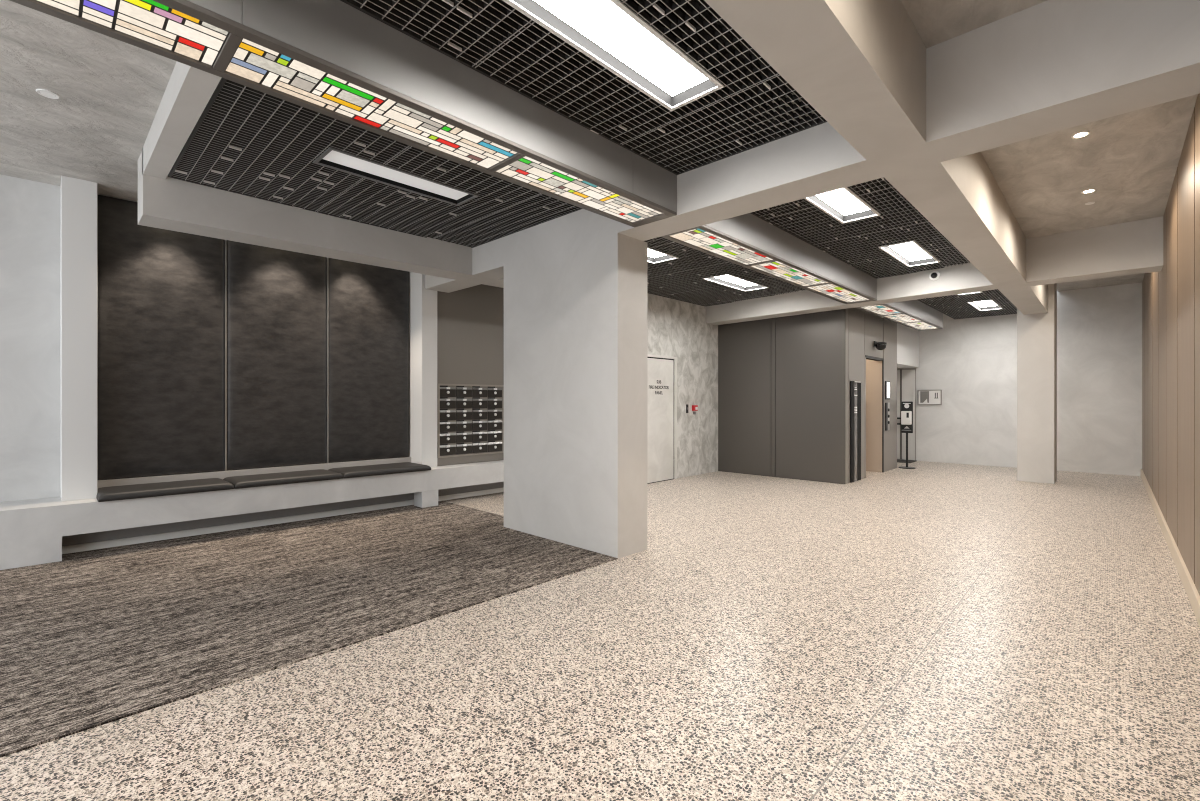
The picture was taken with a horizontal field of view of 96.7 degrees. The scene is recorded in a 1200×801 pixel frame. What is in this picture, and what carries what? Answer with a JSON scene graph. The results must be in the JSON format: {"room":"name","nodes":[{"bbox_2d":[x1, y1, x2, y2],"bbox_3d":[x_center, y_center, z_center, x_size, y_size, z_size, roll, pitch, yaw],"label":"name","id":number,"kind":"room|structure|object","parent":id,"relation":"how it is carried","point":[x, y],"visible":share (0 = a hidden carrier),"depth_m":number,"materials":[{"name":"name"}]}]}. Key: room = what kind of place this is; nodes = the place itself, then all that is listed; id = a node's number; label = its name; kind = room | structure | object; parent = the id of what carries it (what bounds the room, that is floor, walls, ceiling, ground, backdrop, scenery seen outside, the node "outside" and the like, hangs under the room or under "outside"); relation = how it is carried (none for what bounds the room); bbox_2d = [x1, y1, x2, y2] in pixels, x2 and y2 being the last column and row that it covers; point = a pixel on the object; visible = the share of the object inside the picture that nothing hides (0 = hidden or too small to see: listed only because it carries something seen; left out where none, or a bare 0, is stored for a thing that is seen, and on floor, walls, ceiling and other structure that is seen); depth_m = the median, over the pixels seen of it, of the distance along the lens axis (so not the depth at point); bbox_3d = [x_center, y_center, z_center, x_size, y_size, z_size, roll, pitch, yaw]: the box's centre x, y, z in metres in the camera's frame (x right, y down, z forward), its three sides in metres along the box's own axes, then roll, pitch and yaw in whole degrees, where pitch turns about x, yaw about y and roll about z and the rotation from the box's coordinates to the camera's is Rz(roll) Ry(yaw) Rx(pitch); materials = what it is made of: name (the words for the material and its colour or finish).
{"room":"lobby","nodes":[
{"label":"lobby","id":0,"kind":"room"},
{"bbox_2d":[0,0,176,200],"bbox_3d":[-2.450,-2.100,6.364,6.655,0.300,12.200,0,0,44],"label":"ceiling","id":1,"kind":"structure","parent":0,"point":[110,90],"depth_m":3.48,"materials":[{"name":"paint"}]},
{"bbox_2d":[36,89,59,98],"bbox_3d":[-3.507,-1.946,3.388,0.108,0.007,0.108,0,0,44],"label":"recessed light","id":2,"kind":"object","parent":1,"relation":"in","point":[46,93],"visible":1,"depth_m":3.38,"materials":[{"name":"white plastic"}]},
{"bbox_2d":[0,174,409,501],"bbox_3d":[-4.096,-0.300,5.864,9.220,3.300,0.330,0,0,-44],"label":"wall","id":3,"kind":"structure","parent":0,"point":[29,209],"depth_m":4.71,"materials":[{"name":"paint"}]},
{"bbox_2d":[60,176,96,500],"bbox_3d":[-4.704,-0.537,4.813,0.349,2.825,0.228,0,0,44],"label":"column","id":4,"kind":"structure","parent":3,"relation":"attached to","point":[78,197],"depth_m":4.70,"materials":[{"name":"white paint"}]},
{"bbox_2d":[97,194,224,479],"bbox_3d":[-4.357,-0.593,5.344,0.990,2.685,0.053,0,0,-44],"label":"upholstered panel","id":5,"kind":"object","parent":3,"relation":"attached to","point":[161,292],"visible":0.92,"depth_m":5.28,"materials":[{"name":"black fabric"}]},
{"bbox_2d":[225,240,226,470],"bbox_3d":[-3.999,-0.590,5.695,0.048,2.680,0.010,0,0,44],"label":"trim","id":6,"kind":"structure","parent":3,"relation":"attached to","point":[225,240],"depth_m":5.68,"materials":[{"name":"silver metal"}]},
{"bbox_2d":[97,457,410,488],"bbox_3d":[-3.627,0.814,6.052,3.054,0.121,0.050,0,0,-44],"label":"trim","id":7,"kind":"structure","parent":3,"relation":"attached to","point":[326,466],"depth_m":5.76,"materials":[{"name":"grey"}]},
{"bbox_2d":[227,240,326,470],"bbox_3d":[-3.633,-0.593,6.042,1.000,2.685,0.053,0,0,-44],"label":"upholstered panel","id":8,"kind":"object","parent":3,"relation":"attached to","point":[277,298],"visible":0.8,"depth_m":5.99,"materials":[{"name":"black fabric"}]},
{"bbox_2d":[327,257,327,462],"bbox_3d":[-3.271,-0.590,6.396,0.048,2.680,0.010,0,0,44],"label":"trim","id":9,"kind":"structure","parent":3,"relation":"attached to","point":[327,257],"depth_m":6.38,"materials":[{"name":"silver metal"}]},
{"bbox_2d":[328,258,408,462],"bbox_3d":[-2.901,-0.593,6.747,1.010,2.685,0.053,0,0,-44],"label":"upholstered panel","id":10,"kind":"object","parent":3,"relation":"attached to","point":[368,305],"visible":0.84,"depth_m":6.70,"materials":[{"name":"black fabric"}]},
{"bbox_2d":[410,272,436,466],"bbox_3d":[-2.346,-0.537,7.085,0.348,2.825,0.215,0,0,44],"label":"column","id":11,"kind":"structure","parent":3,"relation":"attached to","point":[423,302],"depth_m":6.97,"materials":[{"name":"white paint"}]},
{"bbox_2d":[437,284,503,465],"bbox_3d":[-1.424,-0.539,8.000,2.391,2.822,0.298,0,0,-44],"label":"wall","id":12,"kind":"structure","parent":0,"point":[469,320],"depth_m":7.44,"materials":[{"name":"grey paint"}]},
{"bbox_2d":[440,397,455,408],"bbox_3d":[-2.062,0.033,7.197,0.073,0.154,0.242,0,0,44],"label":"letterbox","id":13,"kind":"object","parent":12,"relation":"attached to","point":[445,403],"visible":1,"depth_m":7.17,"materials":[{"name":"grey metal"}]},
{"bbox_2d":[440,432,455,443],"bbox_3d":[-2.062,0.502,7.197,0.073,0.154,0.242,0,0,44],"label":"letterbox","id":14,"kind":"object","parent":12,"relation":"attached to","point":[445,438],"visible":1,"depth_m":7.17,"materials":[{"name":"grey metal"}]},
{"bbox_2d":[440,420,455,431],"bbox_3d":[-2.062,0.345,7.197,0.073,0.154,0.242,0,0,44],"label":"letterbox","id":15,"kind":"object","parent":12,"relation":"attached to","point":[445,426],"visible":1,"depth_m":7.17,"materials":[{"name":"grey metal"}]},
{"bbox_2d":[440,385,455,396],"bbox_3d":[-2.062,-0.124,7.197,0.073,0.154,0.242,0,0,44],"label":"letterbox","id":16,"kind":"object","parent":12,"relation":"attached to","point":[445,391],"visible":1,"depth_m":7.17,"materials":[{"name":"grey metal"}]},
{"bbox_2d":[440,444,455,455],"bbox_3d":[-2.062,0.658,7.197,0.073,0.154,0.242,0,0,44],"label":"letterbox","id":17,"kind":"object","parent":12,"relation":"attached to","point":[448,449],"visible":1,"depth_m":7.17,"materials":[{"name":"grey metal"}]},
{"bbox_2d":[440,409,455,419],"bbox_3d":[-2.062,0.189,7.197,0.073,0.154,0.242,0,0,44],"label":"letterbox","id":18,"kind":"object","parent":12,"relation":"attached to","point":[449,414],"visible":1,"depth_m":7.17,"materials":[{"name":"grey metal"}]},
{"bbox_2d":[456,409,471,419],"bbox_3d":[-1.884,0.189,7.369,0.073,0.154,0.242,0,0,44],"label":"letterbox","id":19,"kind":"object","parent":12,"relation":"attached to","point":[461,414],"visible":1,"depth_m":7.34,"materials":[{"name":"grey metal"}]},
{"bbox_2d":[456,397,471,408],"bbox_3d":[-1.884,0.033,7.369,0.073,0.154,0.242,0,0,44],"label":"letterbox","id":20,"kind":"object","parent":12,"relation":"attached to","point":[461,402],"visible":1,"depth_m":7.34,"materials":[{"name":"grey metal"}]},
{"bbox_2d":[456,420,471,430],"bbox_3d":[-1.884,0.345,7.369,0.073,0.154,0.242,0,0,44],"label":"letterbox","id":21,"kind":"object","parent":12,"relation":"attached to","point":[467,425],"visible":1,"depth_m":7.34,"materials":[{"name":"grey metal"}]},
{"bbox_2d":[456,431,471,442],"bbox_3d":[-1.884,0.502,7.369,0.073,0.154,0.242,0,0,44],"label":"letterbox","id":22,"kind":"object","parent":12,"relation":"attached to","point":[461,437],"visible":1,"depth_m":7.33,"materials":[{"name":"grey metal"}]},
{"bbox_2d":[456,386,471,396],"bbox_3d":[-1.884,-0.124,7.369,0.073,0.154,0.242,0,0,44],"label":"letterbox","id":23,"kind":"object","parent":12,"relation":"attached to","point":[461,391],"visible":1,"depth_m":7.34,"materials":[{"name":"grey metal"}]},
{"bbox_2d":[456,443,471,453],"bbox_3d":[-1.884,0.658,7.369,0.073,0.154,0.242,0,0,44],"label":"letterbox","id":24,"kind":"object","parent":12,"relation":"attached to","point":[464,448],"visible":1,"depth_m":7.34,"materials":[{"name":"grey metal"}]},
{"bbox_2d":[438,384,503,457],"bbox_3d":[-1.585,0.270,7.630,1.577,0.990,0.012,0,0,-44],"label":"trim","id":25,"kind":"structure","parent":12,"relation":"attached to","point":[439,456],"depth_m":7.19,"materials":[{"name":"grey metal"}]},
{"bbox_2d":[472,420,486,430],"bbox_3d":[-1.705,0.345,7.541,0.073,0.154,0.242,0,0,44],"label":"letterbox","id":26,"kind":"object","parent":12,"relation":"attached to","point":[477,425],"visible":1,"depth_m":7.50,"materials":[{"name":"grey metal"}]},
{"bbox_2d":[472,408,487,419],"bbox_3d":[-1.705,0.189,7.541,0.073,0.154,0.242,0,0,44],"label":"letterbox","id":27,"kind":"object","parent":12,"relation":"attached to","point":[477,413],"visible":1,"depth_m":7.50,"materials":[{"name":"grey metal"}]},
{"bbox_2d":[472,397,487,407],"bbox_3d":[-1.705,0.033,7.541,0.073,0.154,0.242,0,0,44],"label":"letterbox","id":28,"kind":"object","parent":12,"relation":"attached to","point":[477,402],"visible":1,"depth_m":7.50,"materials":[{"name":"grey metal"}]},
{"bbox_2d":[472,431,487,441],"bbox_3d":[-1.705,0.502,7.541,0.073,0.154,0.242,0,0,44],"label":"letterbox","id":29,"kind":"object","parent":12,"relation":"attached to","point":[477,436],"visible":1,"depth_m":7.50,"materials":[{"name":"grey metal"}]},
{"bbox_2d":[472,442,487,452],"bbox_3d":[-1.705,0.658,7.541,0.073,0.154,0.242,0,0,44],"label":"letterbox","id":30,"kind":"object","parent":12,"relation":"attached to","point":[479,447],"visible":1,"depth_m":7.50,"materials":[{"name":"grey metal"}]},
{"bbox_2d":[472,386,487,396],"bbox_3d":[-1.705,-0.124,7.541,0.073,0.154,0.242,0,0,44],"label":"letterbox","id":31,"kind":"object","parent":12,"relation":"attached to","point":[475,393],"visible":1,"depth_m":7.51,"materials":[{"name":"grey metal"}]},
{"bbox_2d":[488,397,501,407],"bbox_3d":[-1.527,0.033,7.713,0.073,0.154,0.242,0,0,44],"label":"letterbox","id":32,"kind":"object","parent":12,"relation":"attached to","point":[492,402],"visible":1,"depth_m":7.68,"materials":[{"name":"grey metal"}]},
{"bbox_2d":[488,419,501,429],"bbox_3d":[-1.527,0.345,7.713,0.073,0.154,0.242,0,0,44],"label":"letterbox","id":33,"kind":"object","parent":12,"relation":"attached to","point":[497,424],"visible":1,"depth_m":7.69,"materials":[{"name":"grey metal"}]},
{"bbox_2d":[488,430,501,440],"bbox_3d":[-1.527,0.502,7.713,0.073,0.154,0.242,0,0,44],"label":"letterbox","id":34,"kind":"object","parent":12,"relation":"attached to","point":[495,435],"visible":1,"depth_m":7.69,"materials":[{"name":"grey metal"}]},
{"bbox_2d":[488,441,501,451],"bbox_3d":[-1.527,0.658,7.713,0.073,0.154,0.242,0,0,44],"label":"letterbox","id":35,"kind":"object","parent":12,"relation":"attached to","point":[494,446],"visible":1,"depth_m":7.68,"materials":[{"name":"grey metal"}]},
{"bbox_2d":[488,387,501,396],"bbox_3d":[-1.527,-0.124,7.713,0.073,0.154,0.242,0,0,44],"label":"letterbox","id":36,"kind":"object","parent":12,"relation":"attached to","point":[492,391],"visible":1,"depth_m":7.69,"materials":[{"name":"grey metal"}]},
{"bbox_2d":[488,408,501,418],"bbox_3d":[-1.527,0.189,7.713,0.073,0.154,0.242,0,0,44],"label":"letterbox","id":37,"kind":"object","parent":12,"relation":"attached to","point":[491,415],"visible":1,"depth_m":7.68,"materials":[{"name":"grey metal"}]},
{"bbox_2d":[503,288,503,384],"bbox_3d":[-1.409,-1.080,7.804,0.004,1.700,0.008,0,0,44],"label":"trim","id":38,"kind":"structure","parent":12,"relation":"attached to","point":[503,288],"depth_m":7.80,"materials":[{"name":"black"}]},
{"bbox_2d":[0,461,1199,800],"bbox_3d":[0.661,1.410,7.122,10.100,0.120,17.600,0,0,44],"label":"floor","id":39,"kind":"structure","parent":0,"point":[932,631],"depth_m":2.60,"materials":[{"name":"stone"}]},
{"bbox_2d":[0,460,503,569],"bbox_3d":[-3.878,1.109,5.447,8.930,0.467,0.566,0,0,-44],"label":"bench","id":40,"kind":"object","parent":39,"relation":"on","point":[32,531],"visible":0.88,"depth_m":5.22,"materials":[{"name":"paint"}]},
{"bbox_2d":[96,478,233,501],"bbox_3d":[-4.160,0.841,5.115,0.589,0.066,0.974,0,0,44],"label":"seat cushion","id":41,"kind":"object","parent":40,"relation":"on","point":[112,493],"visible":0.97,"depth_m":4.96,"materials":[{"name":"black leather"}]},
{"bbox_2d":[223,469,343,488],"bbox_3d":[-3.438,0.841,5.811,0.591,0.066,1.019,0,0,44],"label":"seat cushion","id":42,"kind":"object","parent":40,"relation":"on","point":[258,480],"visible":0.96,"depth_m":5.67,"materials":[{"name":"black leather"}]},
{"bbox_2d":[329,462,430,477],"bbox_3d":[-2.692,0.841,6.530,0.592,0.066,1.039,0,0,44],"label":"seat cushion","id":43,"kind":"object","parent":40,"relation":"on","point":[391,468],"visible":0.88,"depth_m":6.37,"materials":[{"name":"black leather"}]},
{"bbox_2d":[0,501,617,757],"bbox_3d":[-3.304,1.346,3.512,3.570,0.008,6.900,0,0,44],"label":"carpet","id":44,"kind":"object","parent":39,"relation":"on","point":[89,639],"visible":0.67,"depth_m":3.56,"materials":[{"name":"grey carpet"}]},
{"bbox_2d":[504,233,646,558],"bbox_3d":[-0.297,-0.040,5.253,1.628,2.780,0.405,0,0,44],"label":"column","id":45,"kind":"structure","parent":39,"relation":"on","point":[575,317],"depth_m":4.86,"materials":[{"name":"paint"}]},
{"bbox_2d":[897,459,915,462],"bbox_3d":[6.516,1.344,12.018,0.980,0.012,0.570,0,0,44],"label":"door mat","id":46,"kind":"object","parent":39,"relation":"on","point":[898,460],"visible":0.36,"depth_m":11.70,"materials":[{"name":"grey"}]},
{"bbox_2d":[898,401,915,468],"bbox_3d":[6.141,0.685,10.667,0.300,1.330,0.300,0,0,44],"label":"stand","id":47,"kind":"object","parent":39,"relation":"on","point":[906,407],"visible":1,"depth_m":10.62,"materials":[{"name":"black metal"}]},
{"bbox_2d":[901,411,911,424],"bbox_3d":[6.099,0.345,10.616,0.170,0.270,0.100,0,0,44],"label":"dispenser","id":48,"kind":"object","parent":47,"relation":"on","point":[906,416],"depth_m":10.57,"materials":[{"name":"white plastic"}]},
{"bbox_2d":[1017,283,1056,483],"bbox_3d":[7.358,-0.450,8.980,0.480,3.600,0.550,0,0,44],"label":"column","id":49,"kind":"structure","parent":39,"relation":"on","point":[1036,333],"depth_m":8.78,"materials":[{"name":"paint"}]},
{"bbox_2d":[647,293,717,477],"bbox_3d":[1.225,-0.450,9.351,0.330,3.600,3.400,0,0,44],"label":"wall","id":50,"kind":"structure","parent":0,"point":[675,328],"depth_m":9.54,"materials":[{"name":"paint"}]},
{"bbox_2d":[647,354,676,483],"bbox_3d":[0.940,0.300,8.801,0.039,2.100,1.110,0,0,44],"label":"door","id":51,"kind":"structure","parent":50,"relation":"in","point":[661,370],"depth_m":8.89,"materials":[{"name":"paint"}]},
{"bbox_2d":[692,405,697,413],"bbox_3d":[1.705,0.168,9.578,0.050,0.165,0.130,0,0,44],"label":"fire alarm","id":52,"kind":"object","parent":50,"relation":"attached to","point":[694,407],"visible":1,"depth_m":9.55,"materials":[{"name":"red plastic"}]},
{"bbox_2d":[500,0,872,188],"bbox_3d":[1.474,-2.130,6.344,4.550,0.240,17.600,0,0,44],"label":"ceiling","id":53,"kind":"structure","parent":0,"point":[659,1],"depth_m":3.05,"materials":[{"name":"black"}]},
{"bbox_2d":[142,62,221,178],"bbox_3d":[-2.571,-1.995,3.291,2.575,0.510,0.135,0,0,44],"label":"ceiling beam","id":54,"kind":"structure","parent":53,"relation":"attached to","point":[189,89],"depth_m":3.32,"materials":[{"name":"paint"}]},
{"bbox_2d":[138,148,471,279],"bbox_3d":[-2.608,-1.840,5.209,2.870,0.820,0.340,0,0,-44],"label":"ceiling beam","id":55,"kind":"structure","parent":53,"relation":"attached to","point":[169,203],"depth_m":4.80,"materials":[{"name":"paint"}]},
{"bbox_2d":[168,78,581,247],"bbox_3d":[-1.538,-1.757,4.282,2.455,0.038,2.715,0,0,44],"label":"grille","id":56,"kind":"object","parent":55,"relation":"attached to","point":[247,141],"visible":0.62,"depth_m":4.12,"materials":[{"name":"grey metal"}]},
{"bbox_2d":[313,146,478,205],"bbox_3d":[-1.561,-1.768,4.210,0.340,0.068,1.200,0,0,44],"label":"ceiling light","id":57,"kind":"object","parent":56,"relation":"attached to","point":[332,158],"visible":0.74,"depth_m":4.20,"materials":[{"name":"grey plastic"}]},
{"bbox_2d":[10,0,676,226],"bbox_3d":[-1.768,-1.720,1.960,0.425,0.580,6.383,0,0,44],"label":"ceiling beam","id":58,"kind":"structure","parent":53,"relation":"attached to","point":[331,58],"depth_m":2.56,"materials":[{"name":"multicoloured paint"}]},
{"bbox_2d":[484,278,503,287],"bbox_3d":[-0.622,-1.840,7.123,1.989,0.820,0.340,0,0,-44],"label":"ceiling beam","id":59,"kind":"structure","parent":53,"relation":"attached to","point":[497,283],"depth_m":6.52,"materials":[{"name":"paint"}]},
{"bbox_2d":[425,93,882,292],"bbox_3d":[-0.212,-1.840,5.127,5.300,0.820,0.340,0,0,44],"label":"ceiling beam","id":60,"kind":"structure","parent":53,"relation":"attached to","point":[816,160],"depth_m":3.89,"materials":[{"name":"paint"}]},
{"bbox_2d":[661,213,876,303],"bbox_3d":[2.243,-1.720,6.146,0.425,0.580,4.522,0,0,44],"label":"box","id":61,"kind":"object","parent":53,"relation":"attached to","point":[748,241],"visible":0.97,"depth_m":5.58,"materials":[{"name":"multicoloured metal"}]},
{"bbox_2d":[706,262,996,324],"bbox_3d":[3.538,-1.840,8.368,0.349,0.820,4.415,0,0,-41],"label":"ceiling beam","id":62,"kind":"structure","parent":53,"relation":"attached to","point":[965,278],"depth_m":7.78,"materials":[{"name":"paint"}]},
{"bbox_2d":[644,237,804,305],"bbox_3d":[1.235,-1.757,7.262,2.575,0.038,4.745,0,0,44],"label":"grille","id":63,"kind":"object","parent":62,"relation":"attached to","point":[680,279],"visible":0.39,"depth_m":7.67,"materials":[{"name":"grey metal"}]},
{"bbox_2d":[647,247,678,263],"bbox_3d":[0.371,-1.781,6.161,0.390,0.094,1.310,0,0,44],"label":"ceiling light","id":64,"kind":"object","parent":63,"relation":"attached to","point":[653,256],"visible":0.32,"depth_m":6.61,"materials":[{"name":"white plastic"}]},
{"bbox_2d":[647,249,664,257],"bbox_3d":[0.371,-1.802,6.161,0.326,0.008,1.246,0,0,44],"label":"diffuser","id":65,"kind":"object","parent":64,"relation":"attached to","point":[650,253],"depth_m":6.57,"materials":[{"name":"white plastic"}]},
{"bbox_2d":[702,273,768,291],"bbox_3d":[2.027,-1.781,7.905,0.410,0.094,1.220,0,0,44],"label":"ceiling light","id":66,"kind":"object","parent":63,"relation":"attached to","point":[728,280],"visible":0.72,"depth_m":8.06,"materials":[{"name":"white plastic"}]},
{"bbox_2d":[715,275,756,286],"bbox_3d":[2.027,-1.802,7.905,0.346,0.008,1.156,0,0,44],"label":"diffuser","id":67,"kind":"object","parent":66,"relation":"attached to","point":[726,279],"depth_m":8.06,"materials":[{"name":"white plastic"}]},
{"bbox_2d":[929,271,939,280],"bbox_3d":[4.420,-1.655,7.056,0.124,0.124,0.068,0,0,44],"label":"dome camera","id":68,"kind":"object","parent":62,"relation":"attached to","point":[934,275],"visible":1,"depth_m":7.04,"materials":[{"name":"white"}]},
{"bbox_2d":[704,0,1047,314],"bbox_3d":[2.156,-1.840,3.543,0.310,0.820,14.500,0,0,44],"label":"ceiling beam","id":69,"kind":"structure","parent":53,"relation":"attached to","point":[860,65],"depth_m":2.69,"materials":[{"name":"paint"}]},
{"bbox_2d":[340,0,826,174],"bbox_3d":[-1.120,-1.757,1.339,1.370,0.038,6.385,0,0,44],"label":"grille","id":70,"kind":"object","parent":69,"relation":"attached to","point":[481,35],"visible":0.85,"depth_m":2.88,"materials":[{"name":"grey metal"}]},
{"bbox_2d":[502,0,723,110],"bbox_3d":[0.126,-1.781,2.625,0.360,0.094,1.245,0,0,44],"label":"ceiling light","id":71,"kind":"object","parent":70,"relation":"attached to","point":[607,32],"visible":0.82,"depth_m":2.68,"materials":[{"name":"white plastic"}]},
{"bbox_2d":[534,0,706,95],"bbox_3d":[0.126,-1.802,2.625,0.296,0.008,1.181,0,0,44],"label":"diffuser","id":72,"kind":"object","parent":71,"relation":"attached to","point":[601,24],"depth_m":2.68,"materials":[{"name":"white plastic"}]},
{"bbox_2d":[751,177,969,278],"bbox_3d":[2.879,-1.757,5.513,1.370,0.038,4.495,0,0,44],"label":"grille","id":73,"kind":"object","parent":69,"relation":"attached to","point":[856,244],"visible":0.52,"depth_m":5.50,"materials":[{"name":"grey metal"}]},
{"bbox_2d":[804,187,880,223],"bbox_3d":[2.079,-1.781,4.670,0.350,0.094,1.220,0,0,44],"label":"ceiling light","id":74,"kind":"object","parent":73,"relation":"attached to","point":[843,204],"visible":0.47,"depth_m":4.88,"materials":[{"name":"white plastic"}]},
{"bbox_2d":[815,188,869,215],"bbox_3d":[2.079,-1.802,4.670,0.286,0.008,1.156,0,0,44],"label":"diffuser","id":75,"kind":"object","parent":74,"relation":"attached to","point":[840,201],"depth_m":4.87,"materials":[{"name":"white plastic"}]},
{"bbox_2d":[878,240,939,266],"bbox_3d":[3.712,-1.781,6.367,0.360,0.094,1.230,0,0,44],"label":"ceiling light","id":76,"kind":"object","parent":73,"relation":"attached to","point":[909,253],"visible":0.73,"depth_m":6.48,"materials":[{"name":"white plastic"}]},
{"bbox_2d":[889,242,931,260],"bbox_3d":[3.712,-1.802,6.367,0.296,0.008,1.166,0,0,44],"label":"diffuser","id":77,"kind":"object","parent":76,"relation":"attached to","point":[910,251],"depth_m":6.48,"materials":[{"name":"white plastic"}]},
{"bbox_2d":[917,289,1016,318],"bbox_3d":[6.351,-1.757,9.136,1.370,0.038,5.060,0,0,44],"label":"grille","id":78,"kind":"object","parent":69,"relation":"attached to","point":[956,306],"visible":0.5,"depth_m":9.71,"materials":[{"name":"grey metal"}]},
{"bbox_2d":[967,299,1002,310],"bbox_3d":[7.053,-1.781,9.757,0.365,0.094,1.250,0,0,44],"label":"ceiling light","id":79,"kind":"object","parent":78,"relation":"attached to","point":[982,305],"visible":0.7,"depth_m":9.99,"materials":[{"name":"white plastic"}]},
{"bbox_2d":[975,300,996,306],"bbox_3d":[7.053,-1.802,9.757,0.301,0.008,1.186,0,0,44],"label":"diffuser","id":80,"kind":"object","parent":79,"relation":"attached to","point":[988,303],"depth_m":9.97,"materials":[{"name":"white plastic"}]},
{"bbox_2d":[855,300,942,330],"bbox_3d":[5.371,-1.720,9.410,0.425,0.580,3.780,0,0,44],"label":"ceiling light","id":81,"kind":"object","parent":53,"relation":"attached to","point":[915,314],"visible":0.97,"depth_m":9.29,"materials":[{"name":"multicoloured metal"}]},
{"bbox_2d":[718,309,845,483],"bbox_3d":[3.134,-0.450,9.421,2.330,3.600,0.100,0,0,44],"label":"wall","id":82,"kind":"structure","parent":0,"point":[782,380],"depth_m":9.28,"materials":[{"name":"grey paint"}]},
{"bbox_2d":[866,359,881,471],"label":"elevator door","id":83,"kind":"structure","parent":0,"point":[873,368],"depth_m":10.12,"materials":[{"name":"beige metal"}]},
{"bbox_2d":[846,308,918,483],"bbox_3d":[4.999,-0.450,10.770,1.516,3.600,4.570,0,0,44],"label":"wall","id":84,"kind":"structure","parent":0,"point":[863,328],"depth_m":9.90,"materials":[{"name":"silver metal"}]},
{"bbox_2d":[850,381,860,482],"bbox_3d":[4.274,0.513,8.909,0.020,1.666,0.480,0,0,44],"label":"board","id":85,"kind":"object","parent":84,"relation":"attached to","point":[855,386],"visible":1,"depth_m":8.89,"materials":[{"name":"black metal"}]},
{"bbox_2d":[874,341,886,349],"bbox_3d":[5.055,-0.988,9.601,0.195,0.165,0.190,0,0,44],"label":"security camera","id":86,"kind":"object","parent":84,"relation":"attached to","point":[879,345],"visible":1,"depth_m":9.54,"materials":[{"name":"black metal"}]},
{"bbox_2d":[885,403,889,430],"bbox_3d":[5.497,0.305,10.182,0.028,0.530,0.250,0,0,44],"label":"panel","id":87,"kind":"object","parent":84,"relation":"attached to","point":[887,405],"visible":1,"depth_m":10.15,"materials":[{"name":"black metal"}]},
{"bbox_2d":[885,381,889,398],"bbox_3d":[5.490,-0.195,10.182,0.020,0.350,0.240,0,0,44],"label":"indicator","id":88,"kind":"object","parent":84,"relation":"attached to","point":[887,383],"visible":1,"depth_m":10.15,"materials":[{"name":"white plastic"}]},
{"bbox_2d":[897,282,1141,475],"bbox_3d":[8.259,-0.450,11.005,4.500,3.600,0.280,0,0,44],"label":"wall","id":89,"kind":"structure","parent":0,"point":[973,361],"depth_m":10.23,"materials":[{"name":"paint"}]},
{"bbox_2d":[897,368,915,459],"bbox_3d":[6.669,0.310,12.272,1.050,2.080,0.089,0,0,44],"label":"door","id":90,"kind":"structure","parent":89,"relation":"in","point":[906,377],"depth_m":12.07,"materials":[{"name":"white"}]},
{"bbox_2d":[920,391,928,402],"bbox_3d":[7.190,-0.077,11.811,0.170,0.255,0.002,0,0,44],"label":"print","id":91,"kind":"object","parent":89,"relation":"attached to","point":[924,395],"depth_m":11.81,"materials":[{"name":"grey paper"}]},
{"bbox_2d":[917,390,941,404],"bbox_3d":[7.260,-0.068,11.747,0.470,0.335,0.030,0,0,44],"label":"wall frame","id":92,"kind":"object","parent":89,"relation":"attached to","point":[924,397],"visible":1,"depth_m":11.75,"materials":[{"name":"grey metal"}]},
{"bbox_2d":[901,0,1197,238],"bbox_3d":[1.714,-2.100,1.890,1.340,0.300,11.500,0,0,44],"label":"ceiling","id":93,"kind":"structure","parent":0,"point":[1131,159],"depth_m":4.32,"materials":[{"name":"paint"}]},
{"bbox_2d":[926,0,1199,161],"bbox_3d":[2.337,-1.840,2.684,1.140,0.820,0.340,0,0,44],"label":"ceiling beam","id":94,"kind":"structure","parent":93,"relation":"attached to","point":[1049,66],"depth_m":2.60,"materials":[{"name":"paint"}]},
{"bbox_2d":[1071,131,1090,138],"bbox_3d":[3.524,-1.946,3.909,0.108,0.007,0.108,0,0,44],"label":"recessed light","id":95,"kind":"object","parent":93,"relation":"in","point":[1083,133],"visible":1,"depth_m":3.90,"materials":[{"name":"white plastic"}]},
{"bbox_2d":[1081,189,1096,193],"bbox_3d":[4.548,-1.946,4.963,0.108,0.007,0.108,0,0,44],"label":"recessed light","id":96,"kind":"object","parent":93,"relation":"in","point":[1088,190],"visible":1,"depth_m":4.96,"materials":[{"name":"white"}]},
{"bbox_2d":[1057,273,1144,290],"bbox_3d":[7.802,-2.175,8.244,1.340,0.150,6.100,0,0,44],"label":"ceiling","id":97,"kind":"structure","parent":0,"point":[1134,278],"depth_m":9.49,"materials":[{"name":"paint"}]},
{"bbox_2d":[1026,216,1162,285],"bbox_3d":[5.671,-1.840,6.165,1.140,0.820,0.350,0,0,44],"label":"ceiling beam","id":98,"kind":"structure","parent":97,"relation":"attached to","point":[1133,247],"depth_m":6.01,"materials":[{"name":"paint"}]},
{"bbox_2d":[1142,93,1199,594],"bbox_3d":[4.097,-0.450,3.553,0.200,3.600,17.200,0,0,44],"label":"wall","id":99,"kind":"structure","parent":0,"point":[1170,295],"depth_m":4.38,"materials":[{"name":"brown wood"}]},
{"bbox_2d":[1141,469,1199,626],"bbox_3d":[3.861,1.285,3.447,0.045,0.130,16.720,0,0,44],"label":"baseboard","id":100,"kind":"structure","parent":99,"relation":"attached to","point":[1192,593],"depth_m":4.28,"materials":[{"name":"beige wood"}]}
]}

